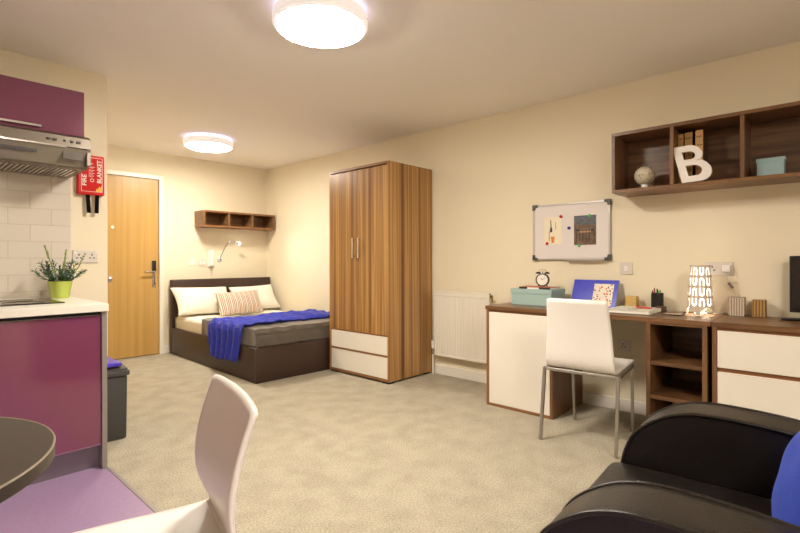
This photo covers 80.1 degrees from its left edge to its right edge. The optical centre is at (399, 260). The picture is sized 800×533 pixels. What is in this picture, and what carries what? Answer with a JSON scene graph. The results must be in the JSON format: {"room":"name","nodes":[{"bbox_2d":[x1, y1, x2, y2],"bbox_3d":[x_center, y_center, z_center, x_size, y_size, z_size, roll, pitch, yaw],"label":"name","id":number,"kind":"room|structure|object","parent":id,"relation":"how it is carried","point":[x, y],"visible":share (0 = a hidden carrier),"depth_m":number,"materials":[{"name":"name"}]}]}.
{"room":"studio apartment","nodes":[
{"label":"studio apartment","id":0,"kind":"room"},
{"bbox_2d":[0,49,107,355],"bbox_3d":[-3.004,-0.089,2.333,0.096,2.400,2.756,0,0,43],"label":"wall","id":1,"kind":"structure","parent":0,"point":[35,210],"depth_m":3.08,"materials":[{"name":"beige paint"}]},
{"bbox_2d":[0,74,83,136],"bbox_3d":[-2.555,-0.902,2.522,0.323,0.284,1.445,0,0,43],"label":"upper cabinet","id":2,"kind":"object","parent":1,"relation":"attached to","point":[23,103],"visible":0.82,"depth_m":2.80,"materials":[{"name":"purple gloss laminate"},{"name":"brushed steel"}]},
{"bbox_2d":[0,124,90,177],"bbox_3d":[-2.208,-0.650,2.758,0.498,0.218,0.603,0,0,43],"label":"hood","id":3,"kind":"object","parent":1,"relation":"attached to","point":[24,150],"visible":1,"depth_m":2.70,"materials":[{"name":"silver metal"}]},
{"bbox_2d":[72,250,97,262],"bbox_3d":[-2.125,-0.030,3.214,0.014,0.086,0.151,0,0,43],"label":"wall socket","id":4,"kind":"object","parent":1,"relation":"attached to","point":[91,256],"visible":0.97,"depth_m":3.21,"materials":[{"name":"beige plastic"}]},
{"bbox_2d":[76,155,103,212],"bbox_3d":[-2.095,-0.518,3.220,0.049,0.390,0.159,0,0,43],"label":"blanket","id":5,"kind":"object","parent":1,"relation":"attached to","point":[90,182],"visible":0.95,"depth_m":3.21,"materials":[{"name":"red plastic"}]},
{"bbox_2d":[0,466,153,532],"bbox_3d":[-0.688,1.103,0.025,4.850,0.004,2.500,0,0,43],"label":"floor","id":6,"kind":"structure","parent":0,"point":[92,497],"depth_m":2.15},
{"bbox_2d":[0,417,55,503],"bbox_3d":[-0.952,0.728,0.758,0.656,0.747,0.656,0,0,43],"label":"round table","id":7,"kind":"object","parent":6,"relation":"on","point":[27,447],"visible":1,"depth_m":0.89,"materials":[{"name":"brown laminate"}]},
{"bbox_2d":[73,374,257,532],"bbox_3d":[-0.567,0.705,1.037,0.452,0.795,0.403,0,0,-33],"label":"shell chair","id":8,"kind":"object","parent":6,"relation":"on","point":[228,415],"visible":1,"depth_m":1.15,"materials":[{"name":"white plastic"},{"name":"metal"}]},
{"bbox_2d":[107,145,266,353],"bbox_3d":[-2.851,-0.089,5.779,0.100,2.400,2.718,0,0,43],"label":"wall","id":9,"kind":"structure","parent":0,"point":[190,185],"depth_m":6.06,"materials":[{"name":"beige paint"}]},
{"bbox_2d":[107,174,158,358],"bbox_3d":[-3.189,0.071,5.326,0.106,2.065,0.933,0,0,43],"label":"door","id":10,"kind":"structure","parent":9,"relation":"in","point":[132,203],"depth_m":5.47,"materials":[{"name":"brown wood"}]},
{"bbox_2d":[107,169,163,353],"bbox_3d":[-3.195,0.049,5.331,0.042,2.125,1.035,0,0,43],"label":"trim","id":11,"kind":"structure","parent":9,"relation":"attached to","point":[111,172],"depth_m":5.67,"materials":[{"name":"white paint"}]},
{"bbox_2d":[164,345,169,352],"bbox_3d":[-2.365,1.063,6.218,0.015,0.092,1.389,0,0,43],"label":"baseboard","id":12,"kind":"structure","parent":9,"relation":"attached to","point":[167,347],"depth_m":5.73,"materials":[{"name":"white paint"}]},
{"bbox_2d":[189,257,194,265],"bbox_3d":[-2.604,0.005,5.960,0.018,0.106,0.080,0,0,43],"label":"wall switch","id":13,"kind":"object","parent":9,"relation":"attached to","point":[191,260],"visible":1,"depth_m":5.95,"materials":[{"name":"white plastic"}]},
{"bbox_2d":[199,259,204,265],"bbox_3d":[-2.519,0.023,6.054,0.015,0.086,0.083,0,0,43],"label":"wall switch","id":14,"kind":"object","parent":9,"relation":"attached to","point":[201,261],"visible":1,"depth_m":6.05,"materials":[{"name":"beige plastic"}]},
{"bbox_2d":[208,250,213,275],"bbox_3d":[-2.430,0.025,6.122,0.052,0.336,0.072,0,0,43],"label":"intercom","id":15,"kind":"object","parent":9,"relation":"attached to","point":[210,252],"visible":1,"depth_m":6.10,"materials":[{"name":"white plastic"}]},
{"bbox_2d":[217,240,240,261],"bbox_3d":[-2.242,-0.128,6.224,0.291,0.280,0.092,0,0,-6],"label":"light","id":16,"kind":"object","parent":9,"relation":"attached to","point":[219,259],"visible":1,"depth_m":6.21,"materials":[{"name":"white plastic"}]},
{"bbox_2d":[194,210,274,230],"bbox_3d":[-2.156,-0.525,6.265,0.263,0.202,0.992,0,0,43],"label":"cubby shelf","id":17,"kind":"object","parent":9,"relation":"attached to","point":[202,218],"visible":1,"depth_m":6.21,"materials":[{"name":"brown wood"}]},
{"bbox_2d":[107,353,645,532],"bbox_3d":[-0.821,1.155,2.103,8.064,0.100,5.574,0,0,43],"label":"floor","id":18,"kind":"structure","parent":0,"point":[328,451],"depth_m":2.73,"materials":[{"name":"beige carpet"}]},
{"bbox_2d":[0,311,106,485],"bbox_3d":[-2.358,0.689,2.318,0.863,0.836,1.407,0,0,43],"label":"base cabinet","id":19,"kind":"object","parent":18,"relation":"on","point":[53,368],"visible":0.81,"depth_m":2.41,"materials":[{"name":"purple gloss laminate"},{"name":"grey aluminium"}]},
{"bbox_2d":[0,297,108,318],"bbox_3d":[-2.354,0.250,2.317,0.879,0.040,1.412,0,0,43],"label":"countertop","id":20,"kind":"structure","parent":19,"relation":"on","point":[72,305],"depth_m":2.41,"materials":[{"name":"white laminate"}]},
{"bbox_2d":[0,298,64,306],"bbox_3d":[-2.162,0.225,2.500,0.410,0.007,0.583,0,0,43],"label":"cooktop","id":21,"kind":"object","parent":20,"relation":"in","point":[18,302],"visible":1,"depth_m":2.56,"materials":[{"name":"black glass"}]},
{"bbox_2d":[31,245,86,298],"bbox_3d":[-2.079,0.064,2.933,0.222,0.329,0.293,0,0,26],"label":"potted plant","id":22,"kind":"object","parent":20,"relation":"on","point":[61,288],"visible":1,"depth_m":2.90,"materials":[{"name":"green plant"}]},
{"bbox_2d":[107,356,129,441],"bbox_3d":[-1.892,0.867,3.013,0.350,0.481,0.224,0,0,43],"label":"waste bin","id":23,"kind":"object","parent":18,"relation":"on","point":[117,372],"visible":0.39,"depth_m":2.94,"materials":[{"name":"grey plastic"}]},
{"bbox_2d":[106,466,160,512],"bbox_3d":[0.195,1.099,0.927,4.775,0.007,0.022,0,0,43],"label":"trim","id":24,"kind":"structure","parent":18,"relation":"on","point":[126,483],"depth_m":2.28,"materials":[{"name":"grey metal"}]},
{"bbox_2d":[170,277,329,383],"bbox_3d":[-1.572,0.664,5.463,2.086,0.884,1.323,0,0,45],"label":"double bed","id":25,"kind":"object","parent":18,"relation":"on","point":[264,364],"visible":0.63,"depth_m":4.73,"materials":[{"name":"brown leather"}]},
{"bbox_2d":[175,309,295,347],"bbox_3d":[-1.569,0.777,5.442,1.969,0.259,1.219,0,0,45],"label":"mattress","id":26,"kind":"object","parent":25,"relation":"on","point":[192,323],"visible":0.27,"depth_m":5.56,"materials":[{"name":"beige fabric"}]},
{"bbox_2d":[170,287,226,315],"bbox_3d":[-2.383,0.480,5.778,0.286,0.328,0.700,0,0,43],"label":"pillow","id":27,"kind":"object","parent":26,"relation":"on","point":[199,300],"visible":0.78,"depth_m":5.63,"materials":[{"name":"beige fabric"}]},
{"bbox_2d":[214,290,263,315],"bbox_3d":[-1.967,0.509,5.830,0.572,0.287,0.188,0,0,-43],"label":"striped cushion","id":28,"kind":"object","parent":26,"relation":"on","point":[229,303],"visible":1,"depth_m":5.76,"materials":[{"name":"beige fabric"}]},
{"bbox_2d":[229,284,280,308],"bbox_3d":[-1.907,0.483,6.264,0.608,0.324,0.272,0,0,-42],"label":"pillow","id":29,"kind":"object","parent":26,"relation":"on","point":[267,298],"visible":0.55,"depth_m":6.26,"materials":[{"name":"beige fabric"}]},
{"bbox_2d":[201,311,329,347],"bbox_3d":[-1.275,0.704,5.152,1.196,0.178,1.269,0,0,45],"label":"coverlet","id":30,"kind":"object","parent":26,"relation":"on","point":[276,333],"visible":0.41,"depth_m":4.57,"materials":[{"name":"brown"}]},
{"bbox_2d":[208,309,329,362],"bbox_3d":[-1.299,0.768,5.081,0.714,0.402,1.293,0,0,45],"label":"throw blanket","id":31,"kind":"object","parent":30,"relation":"on","point":[224,334],"visible":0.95,"depth_m":4.72,"materials":[{"name":"blue fabric"}]},
{"bbox_2d":[329,160,431,383],"bbox_3d":[-0.209,0.103,4.733,0.835,1.999,0.636,0,0,43],"label":"wardrobe","id":32,"kind":"object","parent":18,"relation":"on","point":[380,213],"visible":0.98,"depth_m":4.48,"materials":[{"name":"brown wood"}]},
{"bbox_2d":[486,309,582,419],"bbox_3d":[1.037,0.735,3.665,0.532,0.728,0.523,0,0,43],"label":"base cabinet","id":33,"kind":"object","parent":18,"relation":"on","point":[515,341],"visible":0.64,"depth_m":3.47,"materials":[{"name":"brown wood"}]},
{"bbox_2d":[539,298,634,457],"bbox_3d":[1.187,0.660,2.977,0.460,0.874,0.536,0,0,40],"label":"chair","id":34,"kind":"object","parent":18,"relation":"on","point":[579,332],"visible":1,"depth_m":2.81,"materials":[{"name":"white plastic"}]},
{"bbox_2d":[539,401,799,532],"bbox_3d":[0.900,0.670,1.126,0.940,0.859,0.934,0,0,40],"label":"armchair","id":35,"kind":"object","parent":18,"relation":"on","point":[697,466],"visible":0.99,"depth_m":1.39,"materials":[{"name":"black leather"}]},
{"bbox_2d":[588,462,771,515],"bbox_3d":[0.811,0.746,1.201,0.705,0.170,0.597,0,0,40],"label":"seat cushion","id":36,"kind":"object","parent":35,"relation":"on","point":[751,494],"depth_m":1.45,"materials":[{"name":"black leather"}]},
{"bbox_2d":[771,431,799,526],"bbox_3d":[0.944,0.478,1.049,0.190,0.345,0.407,0,0,42],"label":"cushion","id":37,"kind":"object","parent":35,"relation":"on","point":[785,501],"visible":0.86,"depth_m":1.00,"materials":[{"name":"blue fabric"}]},
{"bbox_2d":[646,322,711,417],"bbox_3d":[1.787,0.733,2.973,0.317,0.728,0.523,0,0,43],"label":"open shelf unit","id":38,"kind":"object","parent":18,"relation":"on","point":[678,356],"visible":0.41,"depth_m":2.94,"materials":[{"name":"brown wood"}]},
{"bbox_2d":[485,302,725,326],"bbox_3d":[1.373,0.355,3.352,1.470,0.028,0.526,0,0,43],"label":"countertop","id":39,"kind":"structure","parent":38,"relation":"on","point":[690,318],"depth_m":2.96,"materials":[{"name":"brown wood"}]},
{"bbox_2d":[511,288,564,305],"bbox_3d":[1.085,0.280,3.744,0.340,0.123,0.245,0,0,43],"label":"storage box","id":40,"kind":"object","parent":39,"relation":"on","point":[535,297],"visible":0.83,"depth_m":3.65,"materials":[{"name":"teal cardboard"}]},
{"bbox_2d":[519,286,558,289],"bbox_3d":[1.095,0.209,3.738,0.255,0.016,0.177,0,0,43],"label":"magazine","id":41,"kind":"object","parent":40,"relation":"on","point":[520,287],"visible":1,"depth_m":3.69,"materials":[{"name":"white paper"}]},
{"bbox_2d":[536,269,549,286],"bbox_3d":[1.111,0.132,3.704,0.108,0.141,0.044,0,0,29],"label":"alarm clock","id":42,"kind":"object","parent":41,"relation":"on","point":[542,279],"visible":1,"depth_m":3.69,"materials":[{"name":"black plastic"}]},
{"bbox_2d":[571,279,619,307],"bbox_3d":[1.448,0.241,3.546,0.329,0.198,0.105,0,0,43],"label":"folder","id":43,"kind":"object","parent":39,"relation":"on","point":[582,289],"visible":0.64,"depth_m":3.58,"materials":[{"name":"blue"}]},
{"bbox_2d":[592,284,613,306],"bbox_3d":[1.487,0.251,3.492,0.140,0.160,0.078,0,0,43],"label":"card","id":44,"kind":"object","parent":43,"relation":"on","point":[601,291],"visible":0.79,"depth_m":3.49,"materials":[{"name":"paper"}]},
{"bbox_2d":[625,296,638,305],"bbox_3d":[1.652,0.295,3.385,0.073,0.089,0.065,0,0,43],"label":"woven box","id":45,"kind":"object","parent":39,"relation":"on","point":[629,300],"visible":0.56,"depth_m":3.36,"materials":[{"name":"yellow wicker"}]},
{"bbox_2d":[609,306,660,315],"bbox_3d":[1.556,0.327,3.156,0.257,0.026,0.318,0,0,43],"label":"book","id":46,"kind":"object","parent":39,"relation":"on","point":[619,309],"visible":0.83,"depth_m":3.08,"materials":[{"name":"white paper"}]},
{"bbox_2d":[636,306,651,308],"bbox_3d":[1.570,0.309,3.102,0.105,0.008,0.193,0,0,43],"label":"scissors","id":47,"kind":"object","parent":46,"relation":"on","point":[637,307],"visible":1,"depth_m":3.12,"materials":[{"name":"red plastic"}]},
{"bbox_2d":[651,293,663,306],"bbox_3d":[1.758,0.279,3.250,0.080,0.121,0.080,0,0,43],"label":"pencil cup","id":48,"kind":"object","parent":39,"relation":"on","point":[657,299],"visible":0.75,"depth_m":3.22,"materials":[{"name":"black plastic"}]},
{"bbox_2d":[655,306,666,311],"bbox_3d":[1.744,0.321,3.181,0.060,0.036,0.040,0,0,43],"label":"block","id":49,"kind":"object","parent":39,"relation":"on","point":[663,308],"visible":0.64,"depth_m":3.16,"materials":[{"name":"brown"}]},
{"bbox_2d":[661,313,684,315],"bbox_3d":[1.727,0.336,3.006,0.110,0.006,0.110,0,0,43],"label":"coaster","id":50,"kind":"object","parent":39,"relation":"on","point":[673,314],"visible":1,"depth_m":2.98,"materials":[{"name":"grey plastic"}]},
{"bbox_2d":[665,311,685,313],"bbox_3d":[1.799,0.335,3.107,0.100,0.008,0.103,0,0,43],"label":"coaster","id":51,"kind":"object","parent":39,"relation":"on","point":[683,312],"visible":0.94,"depth_m":3.10,"materials":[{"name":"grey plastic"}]},
{"bbox_2d":[686,265,714,315],"bbox_3d":[1.900,0.182,3.010,0.145,0.313,0.145,0,0,-2],"label":"table lamp","id":52,"kind":"object","parent":39,"relation":"on","point":[700,289],"visible":1,"depth_m":2.96,"materials":[{"name":"beige"}]},
{"bbox_2d":[711,314,799,419],"bbox_3d":[2.264,0.717,2.530,0.946,0.757,0.526,0,0,43],"label":"dresser","id":53,"kind":"object","parent":18,"relation":"on","point":[756,360],"visible":0.64,"depth_m":2.53,"materials":[{"name":"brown wood"}]},
{"bbox_2d":[729,296,745,315],"bbox_3d":[2.098,0.281,2.959,0.080,0.114,0.085,0,0,43],"label":"cube","id":54,"kind":"object","parent":53,"relation":"on","point":[737,305],"visible":1,"depth_m":2.93,"materials":[{"name":"beige wood"}]},
{"bbox_2d":[752,299,766,317],"bbox_3d":[2.181,0.287,2.887,0.066,0.102,0.080,0,0,43],"label":"cube","id":55,"kind":"object","parent":53,"relation":"on","point":[759,307],"visible":1,"depth_m":2.86,"materials":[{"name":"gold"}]},
{"bbox_2d":[780,317,799,320],"bbox_3d":[2.263,0.327,2.679,0.188,0.022,0.055,0,0,43],"label":"remote control","id":56,"kind":"object","parent":53,"relation":"on","point":[782,318],"visible":1,"depth_m":2.69,"materials":[{"name":"black plastic"}]},
{"bbox_2d":[789,256,799,312],"bbox_3d":[2.468,0.154,2.601,0.520,0.367,0.130,0,0,43],"label":"television","id":57,"kind":"object","parent":53,"relation":"on","point":[794,261],"visible":1,"depth_m":2.74,"materials":[{"name":"black plastic"}]},
{"bbox_2d":[0,0,799,169],"bbox_3d":[-0.828,-1.345,2.103,8.064,0.100,5.574,0,0,43],"label":"ceiling","id":58,"kind":"structure","parent":0,"point":[174,70],"depth_m":3.01,"materials":[{"name":"white paint"}]},
{"bbox_2d":[183,133,232,152],"bbox_3d":[-2.017,-1.237,5.014,0.486,0.110,0.486,0,0,43],"label":"ceiling lamp","id":59,"kind":"object","parent":58,"relation":"attached to","point":[203,142],"visible":1,"depth_m":4.87,"materials":[{"name":"beige plastic"}]},
{"bbox_2d":[185,142,230,152],"bbox_3d":[-2.017,-1.222,5.014,0.448,0.080,0.448,0,0,43],"label":"diffuser","id":60,"kind":"object","parent":59,"relation":"attached to","point":[215,147],"depth_m":4.94,"materials":[{"name":"white plastic"}]},
{"bbox_2d":[272,0,367,47],"bbox_3d":[-0.411,-1.241,2.464,0.486,0.110,0.486,0,0,43],"label":"ceiling lamp","id":61,"kind":"object","parent":58,"relation":"attached to","point":[311,23],"visible":1,"depth_m":2.38,"materials":[{"name":"beige plastic"}]},
{"bbox_2d":[266,41,799,401],"bbox_3d":[1.031,-0.100,4.115,8.064,2.400,0.100,0,0,43],"label":"wall","id":62,"kind":"structure","parent":0,"point":[489,172],"depth_m":3.69,"materials":[{"name":"beige paint"}]},
{"bbox_2d":[431,291,492,373],"bbox_3d":[0.571,0.692,4.410,0.690,0.809,0.064,0,0,43],"label":"radiator","id":63,"kind":"object","parent":62,"relation":"attached to","point":[459,317],"visible":0.9,"depth_m":4.39,"materials":[{"name":"beige metal"}]},
{"bbox_2d":[430,364,645,415],"bbox_3d":[0.995,1.054,4.073,7.864,0.092,0.015,0,0,43],"label":"baseboard","id":64,"kind":"structure","parent":62,"relation":"attached to","point":[601,400],"depth_m":3.64,"materials":[{"name":"white paint"}]},
{"bbox_2d":[532,199,611,259],"bbox_3d":[1.327,-0.233,3.733,0.625,0.456,0.056,0,0,43],"label":"whiteboard","id":65,"kind":"object","parent":62,"relation":"attached to","point":[567,250],"visible":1,"depth_m":3.73,"materials":[{"name":"white ceramic"}]},
{"bbox_2d":[544,217,561,244],"bbox_3d":[1.232,-0.242,3.833,0.151,0.220,0.003,0,0,43],"label":"paper note","id":66,"kind":"object","parent":65,"relation":"attached to","point":[552,225],"visible":1,"depth_m":3.83,"materials":[{"name":"beige paper"}]},
{"bbox_2d":[565,258,602,259],"bbox_3d":[1.410,-0.013,3.641,0.285,0.016,0.032,0,0,43],"label":"tray","id":67,"kind":"object","parent":65,"relation":"on","point":[565,258],"depth_m":3.63,"materials":[{"name":"silver metal"}]},
{"bbox_2d":[574,215,595,244],"bbox_3d":[1.421,-0.237,3.658,0.170,0.227,0.004,0,0,43],"label":"print","id":68,"kind":"object","parent":65,"relation":"attached to","point":[584,226],"visible":1,"depth_m":3.65,"materials":[{"name":"brown paper"}]},
{"bbox_2d":[617,339,630,351],"bbox_3d":[1.637,0.618,3.481,0.093,0.082,0.013,0,0,43],"label":"wall socket","id":69,"kind":"object","parent":62,"relation":"attached to","point":[622,345],"visible":1,"depth_m":3.48,"materials":[{"name":"beige plastic"}]},
{"bbox_2d":[620,262,631,274],"bbox_3d":[1.648,0.055,3.469,0.086,0.088,0.014,0,0,43],"label":"wall switch","id":70,"kind":"object","parent":62,"relation":"attached to","point":[625,267],"visible":1,"depth_m":3.46,"materials":[{"name":"beige plastic"}]},
{"bbox_2d":[612,101,799,196],"bbox_3d":[2.087,-0.668,2.871,1.463,0.407,0.293,0,0,43],"label":"cubby shelf","id":71,"kind":"object","parent":62,"relation":"attached to","point":[736,140],"visible":0.94,"depth_m":3.01,"materials":[{"name":"brown wood"}]},
{"bbox_2d":[634,166,654,186],"bbox_3d":[1.660,-0.563,3.229,0.128,0.156,0.128,0,0,43],"label":"globe ornament","id":72,"kind":"object","parent":71,"relation":"on","point":[645,175],"visible":0.91,"depth_m":3.19,"materials":[{"name":"white plastic"}]},
{"bbox_2d":[678,134,684,183],"bbox_3d":[1.864,-0.655,3.140,0.043,0.338,0.144,0,0,43],"label":"book","id":73,"kind":"object","parent":71,"relation":"on","point":[681,137],"visible":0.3,"depth_m":3.09,"materials":[{"name":"brown paper"}]},
{"bbox_2d":[685,132,694,175],"bbox_3d":[1.901,-0.657,3.107,0.043,0.342,0.144,0,0,43],"label":"book","id":74,"kind":"object","parent":71,"relation":"on","point":[689,136],"visible":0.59,"depth_m":3.06,"materials":[{"name":"brown paper"}]},
{"bbox_2d":[674,145,711,182],"bbox_3d":[1.811,-0.604,2.955,0.216,0.235,0.034,0,0,43],"label":"ornament","id":75,"kind":"object","parent":71,"relation":"on","point":[706,172],"visible":1,"depth_m":2.95,"materials":[{"name":"white wood"}]},
{"bbox_2d":[695,129,707,181],"bbox_3d":[1.944,-0.659,3.067,0.043,0.346,0.144,0,0,43],"label":"book","id":76,"kind":"object","parent":71,"relation":"on","point":[701,137],"visible":0.55,"depth_m":3.02,"materials":[{"name":"brown paper"}]},
{"bbox_2d":[756,156,786,175],"bbox_3d":[2.180,-0.541,2.791,0.134,0.108,0.140,0,0,43],"label":"lidded box","id":77,"kind":"object","parent":71,"relation":"on","point":[774,165],"visible":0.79,"depth_m":2.74,"materials":[{"name":"teal cardboard"}]},
{"bbox_2d":[705,262,732,275],"bbox_3d":[2.068,0.050,3.082,0.152,0.089,0.014,0,0,43],"label":"wall socket","id":78,"kind":"object","parent":62,"relation":"attached to","point":[716,267],"visible":0.66,"depth_m":3.08,"materials":[{"name":"beige plastic"}]},
{"bbox_2d":[714,265,738,313],"bbox_3d":[2.068,0.181,3.033,0.158,0.311,0.059,0,0,3],"label":"plug","id":79,"kind":"object","parent":78,"relation":"in","point":[725,268],"visible":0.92,"depth_m":3.02,"materials":[{"name":"white plastic"}]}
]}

